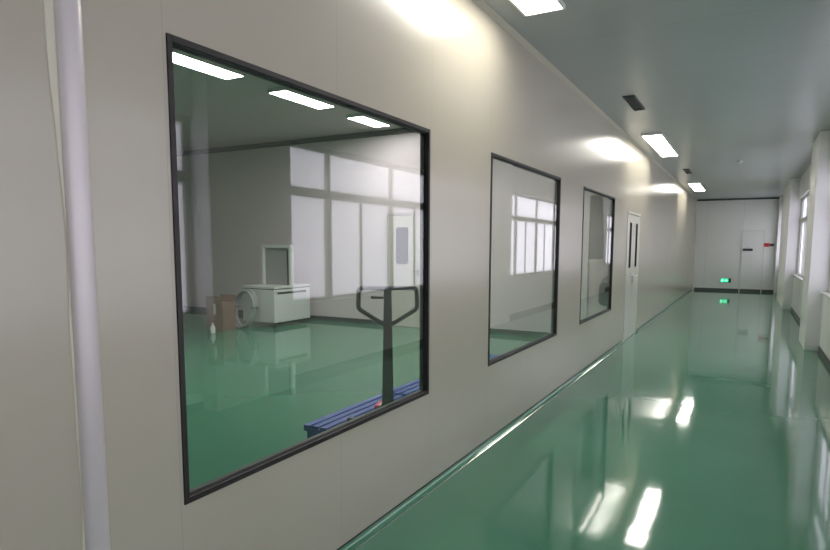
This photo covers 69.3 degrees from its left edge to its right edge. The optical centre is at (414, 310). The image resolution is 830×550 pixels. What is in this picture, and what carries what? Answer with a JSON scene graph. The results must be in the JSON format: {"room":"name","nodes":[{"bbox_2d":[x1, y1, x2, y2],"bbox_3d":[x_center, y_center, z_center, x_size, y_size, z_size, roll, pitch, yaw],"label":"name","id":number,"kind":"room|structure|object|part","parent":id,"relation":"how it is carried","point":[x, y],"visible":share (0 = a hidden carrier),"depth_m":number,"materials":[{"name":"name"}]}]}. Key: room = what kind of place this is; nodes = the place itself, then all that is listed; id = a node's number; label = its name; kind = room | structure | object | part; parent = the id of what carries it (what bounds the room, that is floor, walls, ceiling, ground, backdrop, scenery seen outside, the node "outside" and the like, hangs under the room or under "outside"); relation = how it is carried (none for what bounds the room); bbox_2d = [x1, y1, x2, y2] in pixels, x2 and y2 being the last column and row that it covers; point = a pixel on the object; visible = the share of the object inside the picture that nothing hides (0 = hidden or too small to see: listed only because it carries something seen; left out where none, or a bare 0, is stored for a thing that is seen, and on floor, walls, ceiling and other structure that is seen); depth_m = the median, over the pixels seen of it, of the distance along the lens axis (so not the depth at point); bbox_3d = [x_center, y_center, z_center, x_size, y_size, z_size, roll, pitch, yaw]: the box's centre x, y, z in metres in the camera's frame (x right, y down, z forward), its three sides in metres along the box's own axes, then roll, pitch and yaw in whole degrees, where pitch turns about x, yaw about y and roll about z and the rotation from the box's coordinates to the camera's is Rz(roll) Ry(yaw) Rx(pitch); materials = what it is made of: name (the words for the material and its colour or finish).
{"room":"factory corridor","nodes":[
{"label":"factory corridor","id":0,"kind":"room"},
{"bbox_2d":[173,63,402,151],"bbox_3d":[-4.705,-3.006,6.873,11.628,0.100,12.250,4,7,29],"label":"ceiling","id":1,"kind":"structure","parent":0,"point":[211,111],"depth_m":10.19,"materials":[{"name":"white paint"}]},
{"bbox_2d":[173,48,245,79],"bbox_3d":[-2.588,-2.960,7.222,0.340,0.055,1.160,4,7,29],"label":"light","id":2,"kind":"object","parent":1,"relation":"attached to","point":[181,58],"visible":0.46,"depth_m":7.23,"materials":[{"name":"white paint"}]},
{"bbox_2d":[267,86,335,108],"bbox_3d":[-1.658,-3.135,8.893,0.340,0.055,1.160,4,7,29],"label":"light","id":3,"kind":"object","parent":1,"relation":"attached to","point":[283,92],"visible":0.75,"depth_m":8.79,"materials":[{"name":"white plastic"}]},
{"bbox_2d":[346,113,390,127],"bbox_3d":[-0.795,-3.298,10.441,0.340,0.055,0.905,4,7,29],"label":"light","id":4,"kind":"object","parent":1,"relation":"attached to","point":[361,118],"visible":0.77,"depth_m":10.32,"materials":[{"name":"white plastic"}]},
{"bbox_2d":[348,117,388,126],"bbox_3d":[-0.795,-3.276,10.444,0.304,0.006,0.877,3,7,29],"label":"diffuser","id":5,"kind":"object","parent":4,"relation":"attached to","point":[371,121],"depth_m":10.40,"materials":[{"name":"white plastic"}]},
{"bbox_2d":[0,0,696,549],"bbox_3d":[2.712,-1.216,8.419,0.050,3.750,30.500,4,7,29],"label":"wall","id":6,"kind":"structure","parent":0,"point":[447,68],"depth_m":2.49,"materials":[{"name":"white paint"}]},
{"bbox_2d":[42,0,110,549],"bbox_3d":[-0.985,-0.252,1.727,0.030,3.231,0.134,4,7,29],"label":"pipe","id":7,"kind":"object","parent":6,"relation":"attached to","point":[63,28],"depth_m":1.75,"materials":[{"name":"metal"}]},
{"bbox_2d":[166,33,429,504],"bbox_3d":[-0.390,-0.196,2.896,0.060,1.624,1.882,4,7,29],"label":"window","id":8,"kind":"structure","parent":6,"relation":"in","point":[172,41],"depth_m":2.54,"materials":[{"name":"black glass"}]},
{"bbox_2d":[337,289,692,549],"bbox_3d":[2.747,0.630,8.594,0.042,0.042,30.500,4,7,29],"label":"baseboard","id":9,"kind":"structure","parent":6,"relation":"attached to","point":[357,541],"depth_m":4.23,"materials":[{"name":"green"}]},
{"bbox_2d":[488,152,560,365],"bbox_3d":[1.005,-0.459,5.402,0.060,1.624,1.899,4,7,29],"label":"window","id":10,"kind":"structure","parent":6,"relation":"in","point":[557,196],"depth_m":5.99,"materials":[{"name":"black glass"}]},
{"bbox_2d":[472,0,697,199],"bbox_3d":[2.752,-2.544,8.258,0.035,0.035,30.500,4,7,29],"label":"trim","id":11,"kind":"structure","parent":6,"relation":"attached to","point":[482,4],"depth_m":5.68,"materials":[{"name":"grey metal"}]},
{"bbox_2d":[579,186,614,324],"bbox_3d":[2.394,-0.720,7.896,0.060,1.624,1.867,4,7,29],"label":"window","id":12,"kind":"structure","parent":6,"relation":"in","point":[612,207],"depth_m":8.63,"materials":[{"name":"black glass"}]},
{"bbox_2d":[623,211,640,341],"bbox_3d":[3.680,-0.588,10.245,0.164,2.120,1.260,4,7,29],"label":"door","id":13,"kind":"structure","parent":6,"relation":"in","point":[634,219],"depth_m":10.20,"materials":[{"name":"white metal"}]},
{"bbox_3d":[3.554,-1.072,9.922,0.016,0.750,0.170,3,7,29],"label":"vision frame","id":14,"kind":"part","parent":13,"relation":"part of","materials":[{"name":"metal"}]},
{"bbox_3d":[3.842,-1.126,10.440,0.016,0.750,0.170,3,7,29],"label":"vision frame","id":15,"kind":"part","parent":13,"relation":"part of","materials":[{"name":"metal"}]},
{"bbox_2d":[177,132,607,332],"bbox_3d":[-1.679,-1.641,12.314,11.428,3.750,0.100,4,7,29],"label":"wall","id":16,"kind":"structure","parent":0,"point":[329,200],"depth_m":12.21,"materials":[{"name":"white paint"}]},
{"bbox_2d":[177,128,415,156],"bbox_3d":[-1.708,-3.450,12.060,11.428,0.100,0.040,4,7,29],"label":"trim","id":17,"kind":"structure","parent":16,"relation":"attached to","point":[398,130],"depth_m":12.40,"materials":[{"name":"metal"}]},
{"bbox_2d":[183,306,549,336],"bbox_3d":[-1.711,0.184,12.458,11.428,0.090,0.015,4,7,29],"label":"baseboard","id":18,"kind":"structure","parent":16,"relation":"attached to","point":[312,317],"depth_m":12.07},
{"bbox_2d":[384,211,419,327],"bbox_3d":[-0.210,-0.769,11.474,0.880,2.200,0.099,4,7,29],"label":"door","id":19,"kind":"structure","parent":16,"relation":"in","point":[402,229],"depth_m":11.49,"materials":[{"name":"metal"}]},
{"bbox_3d":[-0.247,-1.230,11.460,0.270,0.700,0.006,3,7,29],"label":"vision panel","id":20,"kind":"part","parent":19,"relation":"part of","materials":[{"name":"clear glass"}]},
{"bbox_3d":[-0.197,-0.771,11.497,0.880,2.200,0.045,3,7,29],"label":"frame","id":21,"kind":"part","parent":19,"relation":"part of","materials":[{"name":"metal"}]},
{"bbox_2d":[580,192,603,319],"bbox_3d":[2.910,-0.840,9.762,0.370,2.120,0.040,4,7,29],"label":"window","id":22,"kind":"structure","parent":16,"relation":"in","point":[593,226],"depth_m":9.73,"materials":[{"name":"grey glass"}]},
{"bbox_3d":[2.944,-1.336,9.697,0.250,1.030,0.020,3,7,29],"label":"pane","id":23,"kind":"part","parent":22,"relation":"part of","materials":[{"name":"clear glass"}]},
{"bbox_2d":[598,275,607,305],"bbox_3d":[3.071,-0.314,9.666,0.216,0.485,0.148,4,7,29],"label":"bag","id":24,"kind":"object","parent":16,"relation":"hanging from","point":[602,299],"visible":0.78,"depth_m":9.63,"materials":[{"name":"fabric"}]},
{"bbox_2d":[602,197,610,261],"bbox_3d":[3.096,-1.292,9.580,0.242,1.036,0.084,4,7,29],"label":"window","id":25,"kind":"structure","parent":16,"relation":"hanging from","point":[606,202],"depth_m":9.57,"materials":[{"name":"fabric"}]},
{"bbox_2d":[183,290,829,549],"bbox_3d":[-1.079,0.477,10.708,14.650,0.120,30.900,4,7,29],"label":"floor","id":26,"kind":"structure","parent":0,"point":[708,428],"depth_m":5.12,"materials":[{"name":"green paint"}]},
{"bbox_2d":[210,323,214,333],"bbox_3d":[-3.604,0.320,10.684,0.090,0.184,0.090,4,7,29],"label":"bottle","id":27,"kind":"object","parent":26,"relation":"on","point":[212,327],"visible":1,"depth_m":10.65,"materials":[{"name":"plastic"}]},
{"bbox_2d":[205,294,235,331],"bbox_3d":[-3.584,0.046,11.104,0.340,0.641,0.440,2,6,17],"label":"cardboard box","id":28,"kind":"object","parent":26,"relation":"on","point":[221,312],"visible":0.98,"depth_m":10.94,"materials":[{"name":"brown cardboard"}]},
{"bbox_2d":[235,289,257,327],"bbox_3d":[-3.247,-0.032,11.418,0.564,0.728,0.273,4,7,29],"label":"coil","id":29,"kind":"object","parent":26,"relation":"on","point":[253,296],"visible":0.87,"depth_m":11.36,"materials":[{"name":"grey rubber"}]},
{"bbox_2d":[242,245,309,327],"bbox_3d":[-2.757,-0.511,11.964,0.840,1.570,1.080,4,7,29],"label":"machine","id":30,"kind":"object","parent":26,"relation":"on","point":[280,299],"visible":0.95,"depth_m":11.74,"materials":[{"name":"white metal"}]},
{"bbox_3d":[-2.757,-0.483,11.967,0.840,0.045,1.080,3,7,29],"label":"lid","id":31,"kind":"part","parent":30,"relation":"part of","materials":[{"name":"white metal"}]},
{"bbox_3d":[-2.722,-0.870,11.936,0.660,0.730,0.010,3,7,29],"label":"panel","id":32,"kind":"part","parent":30,"relation":"part of","materials":[{"name":"grey metal"}]},
{"bbox_3d":[-2.736,-0.897,11.906,0.770,0.790,0.090,3,7,29],"label":"upright frame","id":33,"kind":"part","parent":30,"relation":"part of","materials":[{"name":"white metal"}]},
{"bbox_2d":[304,394,402,437],"bbox_3d":[-0.357,0.937,5.125,0.542,0.150,1.180,4,7,29],"label":"pallet","id":34,"kind":"object","parent":26,"relation":"on","point":[322,424],"visible":0.23,"depth_m":4.97,"materials":[{"name":"blue plastic"}]},
{"bbox_2d":[374,401,381,408],"bbox_3d":[-0.282,0.829,5.187,0.100,0.052,0.161,1,6,12],"label":"carton","id":35,"kind":"object","parent":34,"relation":"on","point":[378,404],"visible":0.36,"depth_m":5.12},
{"bbox_2d":[347,286,418,420],"bbox_3d":[-0.500,0.526,3.656,0.530,1.277,1.521,4,7,29],"label":"truck","id":36,"kind":"object","parent":26,"relation":"on","point":[387,323],"visible":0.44,"depth_m":4.16,"materials":[{"name":"grey metal"}]},
{"bbox_3d":[-0.261,-0.087,4.133,0.087,0.024,0.021,0,6,-6],"label":"release lever","id":37,"kind":"part","parent":36,"relation":"part of","materials":[{"name":"grey metal"}]},
{"bbox_2d":[393,379,418,396],"bbox_3d":[0.244,0.824,6.204,0.542,0.150,1.180,4,7,29],"label":"pallet","id":38,"kind":"object","parent":26,"relation":"on","point":[411,387],"visible":0.04,"depth_m":5.94,"materials":[{"name":"blue plastic"}]},
{"bbox_2d":[484,0,829,199],"bbox_3d":[4.015,-2.534,7.555,3.022,0.100,30.900,4,7,29],"label":"ceiling","id":39,"kind":"structure","parent":0,"point":[726,82],"depth_m":5.82,"materials":[{"name":"white paint"}]},
{"bbox_2d":[509,0,565,16],"bbox_3d":[0.636,-2.073,3.750,0.300,0.030,1.190,4,7,29],"label":"recessed light","id":40,"kind":"object","parent":39,"relation":"in","point":[526,8],"visible":1,"depth_m":4.16,"materials":[{"name":"white paint"}]},
{"bbox_2d":[623,95,644,110],"bbox_3d":[2.575,-2.426,7.047,0.130,0.014,0.760,4,7,29],"label":"ceiling vent","id":41,"kind":"object","parent":39,"relation":"in","point":[633,102],"visible":1,"depth_m":7.02,"materials":[{"name":"grey metal"}]},
{"bbox_2d":[641,132,670,147],"bbox_3d":[3.810,-2.671,9.448,0.300,0.030,1.190,4,7,29],"label":"recessed light","id":42,"kind":"object","parent":39,"relation":"in","point":[653,139],"visible":1,"depth_m":9.30,"materials":[{"name":"white plastic"}]},
{"bbox_2d":[643,135,669,146],"bbox_3d":[3.810,-2.662,9.450,0.264,0.006,1.154,3,7,29],"label":"diffuser","id":43,"kind":"object","parent":42,"relation":"attached to","point":[653,140],"depth_m":9.38,"materials":[{"name":"white plastic"}]},
{"bbox_2d":[653,145,678,156],"bbox_3d":[4.401,-2.782,10.510,0.300,0.030,1.190,4,7,29],"label":"recessed light","id":44,"kind":"object","parent":39,"relation":"in","point":[669,151],"visible":0.78,"depth_m":10.46,"materials":[{"name":"white plastic"}]},
{"bbox_2d":[683,169,691,173],"bbox_3d":[6.070,-3.090,13.364,0.130,0.014,0.760,4,7,29],"label":"ceiling vent","id":45,"kind":"object","parent":39,"relation":"in","point":[687,171],"visible":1,"depth_m":13.33,"materials":[{"name":"black metal"}]},
{"bbox_2d":[687,182,702,187],"bbox_3d":[7.598,-3.385,16.252,0.300,0.030,1.190,4,7,29],"label":"recessed light","id":46,"kind":"object","parent":39,"relation":"in","point":[695,184],"visible":1,"depth_m":16.20,"materials":[{"name":"white plastic"}]},
{"bbox_2d":[689,184,701,187],"bbox_3d":[7.598,-3.376,16.253,0.264,0.006,1.154,3,7,29],"label":"diffuser","id":47,"kind":"object","parent":46,"relation":"attached to","point":[691,185],"depth_m":16.23,"materials":[{"name":"white plastic"}]},
{"bbox_2d":[692,187,705,190],"bbox_3d":[8.189,-3.496,17.314,0.300,0.030,1.190,4,7,29],"label":"recessed light","id":48,"kind":"object","parent":39,"relation":"in","point":[699,188],"visible":0.79,"depth_m":17.36,"materials":[{"name":"white plastic"}]},
{"bbox_2d":[693,199,778,289],"bbox_3d":[11.444,-2.277,21.060,2.942,3.231,0.150,4,7,29],"label":"wall","id":49,"kind":"structure","parent":0,"point":[720,225],"depth_m":21.18,"materials":[{"name":"white paint"}]},
{"bbox_2d":[720,278,730,282],"bbox_3d":[11.029,-1.057,21.310,0.340,0.150,0.040,4,7,29],"label":"exit sign","id":50,"kind":"object","parent":49,"relation":"attached to","point":[728,280],"visible":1,"depth_m":21.29,"materials":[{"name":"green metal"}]},
{"bbox_2d":[694,287,772,291],"bbox_3d":[11.326,-0.710,21.195,2.672,0.085,0.015,4,7,29],"label":"baseboard","id":51,"kind":"structure","parent":49,"relation":"attached to","point":[695,288],"depth_m":21.39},
{"bbox_2d":[697,197,779,200],"bbox_3d":[11.309,-3.856,20.866,2.722,0.050,0.030,4,7,29],"label":"trim","id":52,"kind":"structure","parent":49,"relation":"attached to","point":[770,197],"depth_m":20.84,"materials":[{"name":"black metal"}]},
{"bbox_2d":[739,230,764,291],"bbox_3d":[11.704,-1.701,20.855,0.700,2.130,0.060,4,7,29],"label":"door","id":53,"kind":"structure","parent":49,"relation":"in","point":[752,246],"depth_m":20.86,"materials":[{"name":"white paint"}]},
{"bbox_3d":[11.707,-0.689,20.974,0.634,0.077,0.003,3,7,29],"label":"kick plate","id":54,"kind":"part","parent":53,"relation":"part of","materials":[{"name":"black metal"}]},
{"bbox_2d":[764,243,773,246],"bbox_3d":[12.133,-2.231,20.559,0.300,0.130,0.062,4,7,29],"label":"alarm box","id":55,"kind":"object","parent":49,"relation":"attached to","point":[765,244],"visible":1,"depth_m":20.56,"materials":[{"name":"red plastic"}]},
{"bbox_2d":[773,131,829,359],"bbox_3d":[5.127,-0.810,7.117,0.410,3.231,30.500,4,7,29],"label":"wall","id":56,"kind":"structure","parent":0,"point":[812,307],"depth_m":9.06,"materials":[{"name":"white paint"}]},
{"bbox_2d":[792,193,808,280],"bbox_3d":[8.028,-1.525,12.225,0.170,1.852,5.690,4,7,29],"label":"window","id":57,"kind":"structure","parent":56,"relation":"in","point":[804,206],"depth_m":14.05,"materials":[{"name":"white glass"}]},
{"bbox_3d":[7.991,-0.619,12.341,0.090,0.024,5.690,3,7,29],"label":"sill","id":58,"kind":"part","parent":57,"relation":"part of","materials":[{"name":"white paint"}]},
{"bbox_3d":[8.239,-1.287,12.535,0.045,1.190,3.010,3,7,29],"label":"sash","id":59,"kind":"part","parent":57,"relation":"part of","materials":[{"name":"white metal"}]},
{"bbox_3d":[8.063,-1.524,12.206,0.006,1.750,5.590,3,7,29],"label":"pane","id":60,"kind":"part","parent":57,"relation":"part of","materials":[{"name":"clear glass"}]},
{"bbox_3d":[8.063,-1.524,12.206,0.090,1.850,5.690,3,7,29],"label":"frame","id":61,"kind":"part","parent":57,"relation":"part of","materials":[{"name":"white metal"}]},
{"bbox_2d":[791,307,829,368],"bbox_3d":[5.936,0.599,8.786,0.012,0.080,26.570,4,7,29],"label":"baseboard","id":62,"kind":"structure","parent":56,"relation":"attached to","point":[820,350],"depth_m":8.60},
{"bbox_2d":[821,276,829,298],"bbox_3d":[4.734,-0.904,6.309,0.170,1.852,5.690,4,7,29],"label":"windowsill","id":63,"kind":"structure","parent":56,"relation":"in","point":[827,294],"depth_m":8.74,"materials":[{"name":"white"}]},
{"bbox_3d":[4.697,0.002,6.425,0.090,0.024,5.690,3,7,29],"label":"sill","id":64,"kind":"part","parent":63,"relation":"part of","materials":[{"name":"white paint"}]}
]}

